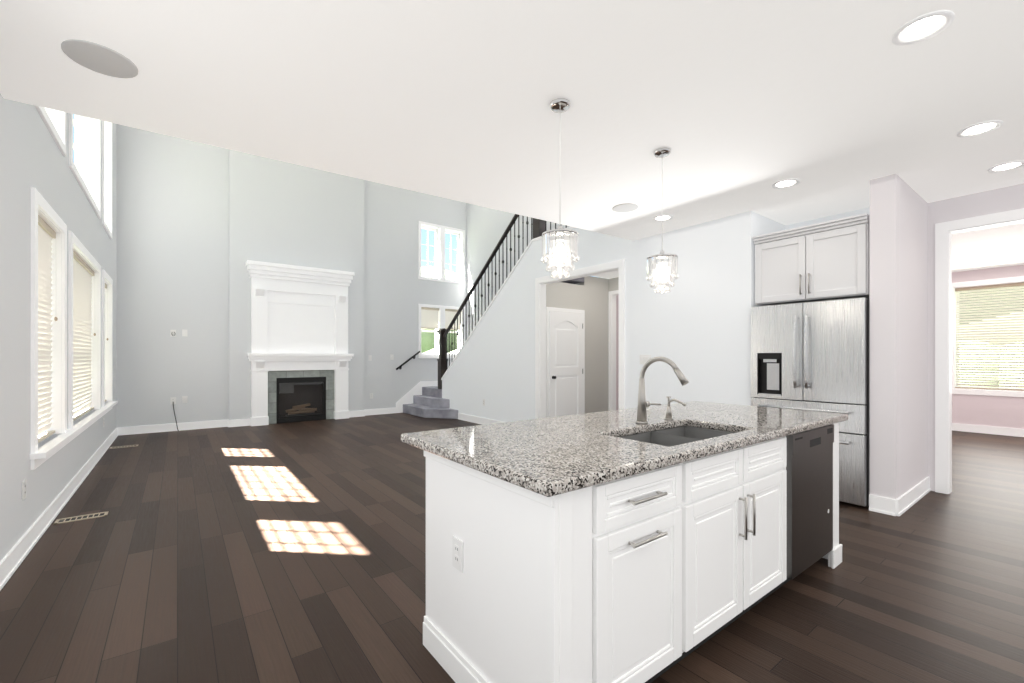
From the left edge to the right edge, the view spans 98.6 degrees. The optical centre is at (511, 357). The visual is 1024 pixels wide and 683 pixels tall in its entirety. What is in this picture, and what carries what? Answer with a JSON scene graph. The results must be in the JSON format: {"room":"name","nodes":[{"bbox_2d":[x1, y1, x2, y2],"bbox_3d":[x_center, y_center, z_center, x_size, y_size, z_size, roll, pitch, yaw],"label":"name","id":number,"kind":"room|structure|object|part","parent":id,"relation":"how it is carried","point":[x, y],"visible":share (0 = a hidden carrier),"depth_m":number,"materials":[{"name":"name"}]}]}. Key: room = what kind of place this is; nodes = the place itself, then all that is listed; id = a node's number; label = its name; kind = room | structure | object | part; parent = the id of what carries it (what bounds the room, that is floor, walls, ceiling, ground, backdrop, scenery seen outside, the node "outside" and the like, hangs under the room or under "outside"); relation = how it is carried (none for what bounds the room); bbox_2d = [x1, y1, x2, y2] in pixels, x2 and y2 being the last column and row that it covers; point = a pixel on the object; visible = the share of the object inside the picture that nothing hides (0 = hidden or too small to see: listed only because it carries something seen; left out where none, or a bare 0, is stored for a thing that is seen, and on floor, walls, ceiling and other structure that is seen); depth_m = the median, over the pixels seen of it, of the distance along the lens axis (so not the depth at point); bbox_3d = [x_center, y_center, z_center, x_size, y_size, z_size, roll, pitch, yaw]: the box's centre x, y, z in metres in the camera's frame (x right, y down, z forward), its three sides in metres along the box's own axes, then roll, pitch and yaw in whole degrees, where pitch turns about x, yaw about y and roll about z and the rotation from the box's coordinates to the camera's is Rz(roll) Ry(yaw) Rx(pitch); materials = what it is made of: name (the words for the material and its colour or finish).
{"room":"open-plan kitchen","nodes":[
{"label":"open-plan kitchen","id":0,"kind":"room"},
{"bbox_2d":[0,94,116,560],"bbox_3d":[-2.687,-1.530,2.072,0.200,5.600,12.950,0,0,-37],"label":"wall","id":1,"kind":"structure","parent":0,"point":[31,154],"depth_m":2.90,"materials":[{"name":"grey paint"}]},
{"bbox_2d":[22,479,25,499],"bbox_3d":[-3.126,0.850,2.825,0.008,0.118,0.075,0,0,-37],"label":"outlet","id":2,"kind":"object","parent":1,"relation":"attached to","point":[23,489],"visible":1,"depth_m":2.81,"materials":[{"name":"white plastic"}]},
{"bbox_2d":[0,427,119,590],"bbox_3d":[-2.599,1.205,2.139,0.020,0.130,12.550,0,0,-37],"label":"baseboard","id":3,"kind":"structure","parent":1,"relation":"attached to","point":[11,561],"depth_m":3.24,"materials":[{"name":"white wood"}]},
{"bbox_2d":[30,106,117,469],"bbox_3d":[-4.606,-1.420,4.727,0.200,4.360,4.520,0,0,-37],"label":"windows","id":4,"kind":"structure","parent":1,"relation":"attached to","point":[96,184],"depth_m":3.99,"materials":[{"name":"white wood"}]},
{"bbox_2d":[73,115,83,180],"bbox_3d":[-4.729,-2.670,4.672,0.060,1.720,1.780,0,0,-37],"label":"window","id":5,"kind":"structure","parent":1,"relation":"in","point":[78,124],"depth_m":5.34,"materials":[{"name":"white glass"}]},
{"bbox_2d":[117,124,465,426],"bbox_3d":[-3.838,-1.530,9.202,6.987,5.600,0.200,0,0,-37],"label":"wall","id":6,"kind":"structure","parent":0,"point":[172,233],"depth_m":7.78,"materials":[{"name":"grey paint"}]},
{"bbox_2d":[170,330,175,336],"bbox_3d":[-5.819,-0.410,7.567,0.075,0.118,0.008,0,0,-37],"label":"outlet","id":7,"kind":"object","parent":6,"relation":"attached to","point":[172,333],"visible":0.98,"depth_m":7.56,"materials":[{"name":"white plastic"}]},
{"bbox_2d":[170,397,175,403],"bbox_3d":[-5.819,0.750,7.567,0.075,0.118,0.008,0,0,-37],"label":"outlet","id":8,"kind":"object","parent":6,"relation":"attached to","point":[172,399],"visible":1,"depth_m":7.56,"materials":[{"name":"white plastic"}]},
{"bbox_2d":[182,329,186,335],"bbox_3d":[-5.689,-0.420,7.661,0.075,0.118,0.016,0,0,-37],"label":"light switch","id":9,"kind":"object","parent":6,"relation":"attached to","point":[184,332],"visible":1,"depth_m":7.66,"materials":[{"name":"white plastic"}]},
{"bbox_2d":[182,396,186,402],"bbox_3d":[-5.689,0.740,7.661,0.075,0.118,0.016,0,0,-37],"label":"outlet","id":10,"kind":"object","parent":6,"relation":"attached to","point":[184,399],"visible":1,"depth_m":7.66,"materials":[{"name":"white plastic"}]},
{"bbox_2d":[421,226,437,277],"bbox_3d":[-2.032,-2.510,10.642,0.510,1.240,0.060,0,0,-37],"label":"window","id":11,"kind":"structure","parent":6,"relation":"in","point":[436,251],"depth_m":10.74,"materials":[{"name":"white"}]},
{"bbox_2d":[421,307,438,353],"bbox_3d":[-2.004,-0.625,10.604,0.510,1.130,0.153,0,0,-37],"label":"window","id":12,"kind":"structure","parent":6,"relation":"in","point":[429,318],"depth_m":10.60,"materials":[{"name":"white"}]},
{"bbox_2d":[421,307,438,329],"bbox_3d":[-1.975,-0.934,10.566,0.486,0.504,0.056,0,0,-37],"label":"blind","id":13,"kind":"object","parent":12,"relation":"attached to","point":[429,316],"depth_m":10.56,"materials":[{"name":"beige fabric"}]},
{"bbox_2d":[418,221,464,357],"bbox_3d":[-1.710,-1.580,10.739,1.300,3.220,0.175,0,0,-37],"label":"trim","id":14,"kind":"structure","parent":6,"relation":"attached to","point":[441,230],"depth_m":10.69,"materials":[{"name":"white wood"}]},
{"bbox_2d":[445,231,459,280],"bbox_3d":[-1.530,-2.510,11.022,0.510,1.240,0.060,0,0,-37],"label":"window","id":15,"kind":"structure","parent":6,"relation":"in","point":[458,251],"depth_m":11.08,"materials":[{"name":"white"}]},
{"bbox_2d":[445,309,461,353],"bbox_3d":[-1.502,-0.625,10.985,0.510,1.130,0.153,0,0,-37],"label":"window","id":16,"kind":"structure","parent":6,"relation":"in","point":[450,314],"depth_m":10.95,"materials":[{"name":"white"}]},
{"bbox_2d":[445,309,461,330],"bbox_3d":[-1.473,-0.934,10.947,0.486,0.504,0.056,0,0,-37],"label":"blind","id":17,"kind":"object","parent":16,"relation":"attached to","point":[449,313],"depth_m":10.91,"materials":[{"name":"beige fabric"}]},
{"bbox_2d":[229,149,419,419],"bbox_3d":[-3.650,-1.530,9.156,3.767,5.600,0.100,0,0,-37],"label":"wall","id":18,"kind":"structure","parent":0,"point":[282,212],"depth_m":8.55,"materials":[{"name":"grey paint"}]},
{"bbox_2d":[120,419,249,434],"bbox_3d":[-5.609,1.205,7.657,1.838,0.130,0.120,0,0,-37],"label":"baseboard","id":19,"kind":"structure","parent":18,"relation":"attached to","point":[239,422],"depth_m":7.64,"materials":[{"name":"white wood"}]},
{"bbox_2d":[349,407,402,417],"bbox_3d":[-2.978,1.205,9.654,1.269,0.130,0.120,0,0,-37],"label":"baseboard","id":20,"kind":"structure","parent":18,"relation":"attached to","point":[361,413],"depth_m":9.65,"materials":[{"name":"white wood"}]},
{"bbox_2d":[396,381,437,411],"bbox_3d":[-1.890,0.920,10.544,1.860,0.700,0.015,0,0,-37],"label":"trim","id":21,"kind":"structure","parent":18,"relation":"attached to","point":[406,398],"depth_m":10.22,"materials":[{"name":"white wood"}]},
{"bbox_2d":[0,413,1023,682],"bbox_3d":[1.957,1.320,5.691,12.200,0.100,13.100,0,0,-37],"label":"floor","id":22,"kind":"structure","parent":0,"point":[282,553],"depth_m":2.50,"materials":[{"name":"brown wood"}]},
{"bbox_2d":[53,511,108,524],"bbox_3d":[-3.392,1.267,3.477,0.300,0.006,0.120,0,0,-37],"label":"floor air vent","id":23,"kind":"object","parent":22,"relation":"in","point":[78,518],"visible":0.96,"depth_m":3.47,"materials":[{"name":"beige metal"}]},
{"bbox_2d":[110,444,138,448],"bbox_3d":[-5.484,1.267,6.232,0.300,0.006,0.120,0,0,-37],"label":"floor air vent","id":24,"kind":"object","parent":22,"relation":"in","point":[124,446],"visible":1,"depth_m":6.23,"materials":[{"name":"beige metal"}]},
{"bbox_2d":[246,260,354,425],"bbox_3d":[-4.108,-0.240,8.644,1.908,3.020,0.342,0,0,-37],"label":"fireplace","id":25,"kind":"object","parent":22,"relation":"on","point":[299,357],"visible":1,"depth_m":8.62,"materials":[{"name":"white wood"}]},
{"bbox_3d":[-4.149,0.825,8.700,0.810,0.650,0.004,0,0,-37],"label":"glass","id":26,"kind":"part","parent":25,"relation":"part of","materials":[{"name":"glass"}]},
{"bbox_2d":[403,214,583,418],"bbox_3d":[0.028,-0.939,8.149,1.698,4.419,6.148,0,0,-37],"label":"stairs","id":27,"kind":"structure","parent":22,"relation":"on","point":[430,402],"depth_m":9.07,"materials":[{"name":"grey carpet"}]},
{"bbox_2d":[423,417,848,682],"bbox_3d":[0.832,0.831,2.331,2.420,0.876,0.874,0,0,-37],"label":"kitchen island","id":28,"kind":"object","parent":22,"relation":"on","point":[644,541],"depth_m":1.64,"materials":[{"name":"white wood"}]},
{"bbox_2d":[401,401,848,500],"bbox_3d":[0.790,0.375,2.392,2.510,0.044,1.024,0,0,-37],"label":"island countertop","id":29,"kind":"structure","parent":28,"relation":"on","point":[541,456],"depth_m":1.87,"materials":[{"name":"grey stone"}]},
{"bbox_2d":[633,357,688,424],"bbox_3d":[0.854,0.175,2.333,0.296,0.356,0.292,0,0,-37],"label":"faucet","id":30,"kind":"object","parent":29,"relation":"on","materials":[{"name":"silver metal"}]},
{"bbox_2d":[751,297,869,505],"bbox_3d":[2.937,0.383,4.231,0.875,1.775,0.920,0,0,-37],"label":"fridge","id":31,"kind":"object","parent":22,"relation":"on","point":[811,356],"visible":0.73,"depth_m":3.87,"materials":[{"name":"silver metal"}]},
{"bbox_3d":[2.529,-0.050,4.210,0.050,0.890,0.454,0,0,-37],"label":"door","id":32,"kind":"part","parent":31,"relation":"part of","materials":[{"name":"silver metal"}]},
{"bbox_2d":[0,0,1023,278],"bbox_3d":[3.259,-1.620,3.905,11.887,0.300,8.680,0,0,-37],"label":"ceiling","id":33,"kind":"structure","parent":0,"point":[742,106],"depth_m":2.47,"materials":[{"name":"white paint"}]},
{"bbox_2d":[61,39,137,77],"bbox_3d":[-2.029,-1.466,2.176,0.280,0.007,0.280,0,0,-37],"label":"ceiling speaker","id":34,"kind":"object","parent":33,"relation":"attached to","point":[99,58],"visible":1,"depth_m":2.16,"materials":[{"name":"white plastic"}]},
{"bbox_2d":[541,98,579,278],"bbox_3d":[0.279,-0.962,2.560,0.225,1.014,0.225,0,0,-37],"label":"pendant light","id":35,"kind":"object","parent":33,"relation":"hanging from","point":[550,255],"visible":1,"depth_m":2.52,"materials":[{"name":"clear glass"}]},
{"bbox_2d":[612,203,637,211],"bbox_3d":[1.115,-1.466,4.337,0.250,0.007,0.250,0,0,-37],"label":"ceiling speaker","id":36,"kind":"object","parent":33,"relation":"attached to","point":[627,207],"visible":1,"depth_m":4.31,"materials":[{"name":"white plastic"}]},
{"bbox_2d":[646,147,678,292],"bbox_3d":[1.074,-0.962,3.150,0.225,1.014,0.225,0,0,-37],"label":"pendant light","id":37,"kind":"object","parent":33,"relation":"hanging from","point":[669,274],"visible":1,"depth_m":3.11,"materials":[{"name":"glass"}]},
{"bbox_2d":[653,215,672,220],"bbox_3d":[1.593,-1.466,4.649,0.206,0.008,0.206,0,0,-37],"label":"recessed light","id":38,"kind":"object","parent":33,"relation":"in","point":[665,217],"visible":0.94,"depth_m":4.65,"materials":[{"name":"white plastic"}]},
{"bbox_2d":[772,178,799,188],"bbox_3d":[2.317,-1.466,3.729,0.206,0.008,0.206,0,0,-37],"label":"recessed light","id":39,"kind":"object","parent":33,"relation":"in","point":[784,183],"visible":1,"depth_m":3.73,"materials":[{"name":"white"}]},
{"bbox_2d":[892,10,954,45],"bbox_3d":[1.833,-1.466,1.969,0.206,0.008,0.206,0,0,-37],"label":"recessed light","id":40,"kind":"object","parent":33,"relation":"in","point":[924,27],"visible":1,"depth_m":1.96,"materials":[{"name":"white plastic"}]},
{"bbox_2d":[957,120,1002,137],"bbox_3d":[3.008,-1.466,2.835,0.206,0.008,0.206,0,0,-37],"label":"recessed light","id":41,"kind":"object","parent":33,"relation":"in","point":[981,128],"visible":1,"depth_m":2.83,"materials":[{"name":"white plastic"}]},
{"bbox_2d":[987,160,1023,172],"bbox_3d":[3.812,-1.466,3.396,0.206,0.008,0.206,0,0,-37],"label":"recessed light","id":42,"kind":"object","parent":33,"relation":"in","point":[1007,166],"visible":1,"depth_m":3.40,"materials":[{"name":"white"}]},
{"bbox_2d":[466,203,578,337],"bbox_3d":[0.692,-1.530,8.780,0.120,5.600,6.350,0,0,-37],"label":"wall","id":43,"kind":"structure","parent":0,"point":[486,227],"depth_m":10.35,"materials":[{"name":"grey paint"}]},
{"bbox_2d":[546,276,609,412],"bbox_3d":[1.075,-0.100,7.796,1.740,2.740,0.120,0,0,-37],"label":"wall","id":44,"kind":"structure","parent":0,"point":[589,295],"depth_m":8.02,"materials":[{"name":"white paint"}]},
{"bbox_2d":[546,307,584,417],"bbox_3d":[0.953,0.217,7.569,0.908,2.106,0.092,0,0,-37],"label":"closet door","id":45,"kind":"structure","parent":44,"relation":"in","point":[565,362],"depth_m":7.57,"materials":[{"name":"white wood"}]},
{"bbox_2d":[442,214,738,421],"bbox_3d":[0.449,-0.300,7.083,0.120,3.140,6.360,0,0,-37],"label":"wall","id":46,"kind":"structure","parent":0,"point":[688,324],"depth_m":5.40,"materials":[{"name":"white paint"}]},
{"bbox_2d":[458,413,502,424],"bbox_3d":[-0.359,1.205,8.032,0.020,0.130,2.450,0,0,-37],"label":"baseboard","id":47,"kind":"structure","parent":46,"relation":"attached to","point":[474,419],"depth_m":8.45,"materials":[{"name":"white wood"}]},
{"bbox_2d":[441,226,575,379],"bbox_3d":[0.068,-0.703,7.585,0.160,2.405,5.100,0,0,-37],"label":"trim","id":48,"kind":"structure","parent":46,"relation":"attached to","point":[570,227],"depth_m":7.91,"materials":[{"name":"white wood"}]},
{"bbox_2d":[535,259,624,418],"bbox_3d":[0.962,0.005,6.392,0.140,2.530,1.760,0,0,-37],"label":"trim","id":49,"kind":"structure","parent":46,"relation":"attached to","point":[540,283],"depth_m":7.00,"materials":[{"name":"white wood"}]},
{"bbox_2d":[640,355,650,363],"bbox_3d":[1.634,0.030,5.409,0.016,0.118,0.167,0,0,-37],"label":"light switch","id":50,"kind":"object","parent":46,"relation":"attached to","point":[644,359],"visible":0.94,"depth_m":5.42,"materials":[{"name":"white plastic"}]},
{"bbox_2d":[600,277,618,409],"bbox_3d":[3.102,-0.150,8.632,2.220,2.840,3.840,0,0,-37],"label":"wall","id":51,"kind":"structure","parent":0,"point":[617,352],"depth_m":10.43,"materials":[{"name":"grey paint"}]},
{"bbox_2d":[610,277,618,290],"bbox_3d":[2.412,-0.100,7.606,0.120,2.740,2.040,0,0,-37],"label":"wall","id":52,"kind":"structure","parent":0,"point":[614,282],"depth_m":8.18,"materials":[{"name":"white paint"}]},
{"bbox_2d":[739,211,786,405],"bbox_3d":[2.683,-0.250,4.711,0.810,3.040,0.120,0,0,-37],"label":"wall","id":53,"kind":"structure","parent":0,"point":[751,224],"depth_m":4.47,"materials":[{"name":"white paint"}]},
{"bbox_2d":[787,208,866,228],"bbox_3d":[3.348,-0.250,4.619,0.120,3.040,1.070,0,0,-37],"label":"wall","id":54,"kind":"structure","parent":0,"point":[860,211],"depth_m":4.59,"materials":[{"name":"white paint"}]},
{"bbox_2d":[867,174,922,498],"bbox_3d":[3.345,-0.250,3.838,0.810,3.040,0.170,0,0,-37],"label":"wall","id":55,"kind":"structure","parent":0,"point":[897,210],"depth_m":3.63,"materials":[{"name":"white paint"}]},
{"bbox_2d":[752,213,869,305],"bbox_3d":[2.933,-0.863,4.229,0.655,0.675,0.914,0,0,-37],"label":"upper cabinet","id":56,"kind":"object","parent":55,"relation":"attached to","point":[826,260],"visible":0.88,"depth_m":4.00,"materials":[{"name":"white wood"}]},
{"bbox_2d":[892,477,930,515],"bbox_3d":[3.517,1.205,3.850,1.140,0.130,0.020,0,0,-37],"label":"baseboard","id":57,"kind":"structure","parent":55,"relation":"attached to","point":[908,499],"depth_m":3.75,"materials":[{"name":"white wood"}]},
{"bbox_2d":[928,183,1023,490],"bbox_3d":[4.794,-0.250,3.212,0.120,3.040,5.720,0,0,-37],"label":"wall","id":58,"kind":"structure","parent":0,"point":[1004,199],"depth_m":4.15,"materials":[{"name":"white paint"}]},
{"bbox_2d":[935,208,1023,493],"bbox_3d":[4.471,0.007,3.619,0.140,2.525,1.430,0,0,-37],"label":"trim","id":59,"kind":"structure","parent":58,"relation":"attached to","point":[945,293],"depth_m":4.11,"materials":[{"name":"white wood"}]},
{"bbox_2d":[952,265,1023,428],"bbox_3d":[8.663,-0.250,6.450,0.200,3.040,5.240,0,0,-37],"label":"wall","id":60,"kind":"structure","parent":0,"point":[999,411],"depth_m":7.29,"materials":[{"name":"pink paint"}]},
{"bbox_2d":[952,423,1023,436],"bbox_3d":[8.576,1.205,6.384,0.020,0.130,5.000,0,0,-37],"label":"baseboard","id":61,"kind":"structure","parent":60,"relation":"attached to","point":[1017,432],"depth_m":7.29,"materials":[{"name":"white wood"}]},
{"bbox_2d":[955,282,1023,390],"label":"window blind","id":62,"kind":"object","parent":60,"relation":"in","point":[1000,337],"depth_m":7.32,"materials":[{"name":"white"}]},
{"label":"outside","id":63,"kind":"structure","parent":0,"visible":0},
{"bbox_3d":[-6.046,1.405,7.965,80.000,0.050,80.000,0,0,-37],"label":"ground","id":64,"kind":"structure","parent":63,"visible":0},
{"bbox_2d":[421,266,457,352],"bbox_3d":[-3.092,-0.879,15.494,4.626,4.518,3.702,0,0,-37],"label":"tree","id":65,"kind":"object","parent":64,"relation":"on","point":[428,335],"depth_m":14.19,"materials":[{"name":"green plant"}]},
{"bbox_2d":[421,340,1023,387],"bbox_3d":[3.869,0.520,8.222,10.236,1.800,15.846,0,0,-37],"label":"hedge","id":66,"kind":"object","parent":64,"relation":"on","point":[431,351],"depth_m":8.32,"materials":[{"name":"green plant"}]},
{"bbox_3d":[-3.686,-0.205,3.298,0.060,1.710,0.910,0,0,-37],"label":"window","id":67,"kind":"structure","parent":0,"visible":0},
{"bbox_2d":[38,215,57,442],"bbox_3d":[-3.601,-0.209,3.362,0.078,1.694,0.886,0,0,-37],"label":"window blind","id":68,"kind":"object","parent":67,"relation":"attached to","point":[46,233],"visible":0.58,"depth_m":3.51,"materials":[{"name":"beige plastic"}]},
{"bbox_3d":[-4.729,-0.205,4.672,0.060,1.710,1.780,0,0,-37],"label":"window","id":69,"kind":"structure","parent":0,"visible":0},
{"bbox_2d":[73,251,95,420],"bbox_3d":[-4.644,-0.209,4.736,0.078,1.694,1.756,0,0,-37],"label":"window blind","id":70,"kind":"object","parent":69,"relation":"attached to","point":[83,272],"visible":0.71,"depth_m":4.88,"materials":[{"name":"beige plastic"}]},
{"bbox_3d":[-5.762,-0.205,6.034,0.060,1.710,0.820,0,0,-37],"label":"window","id":71,"kind":"structure","parent":0,"visible":0},
{"bbox_2d":[105,283,107,401],"bbox_3d":[-5.678,-0.209,6.098,0.078,1.694,0.796,0,0,-37],"label":"window blind","id":72,"kind":"object","parent":71,"relation":"attached to","point":[107,315],"visible":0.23,"depth_m":6.37,"materials":[{"name":"beige"}]}
]}

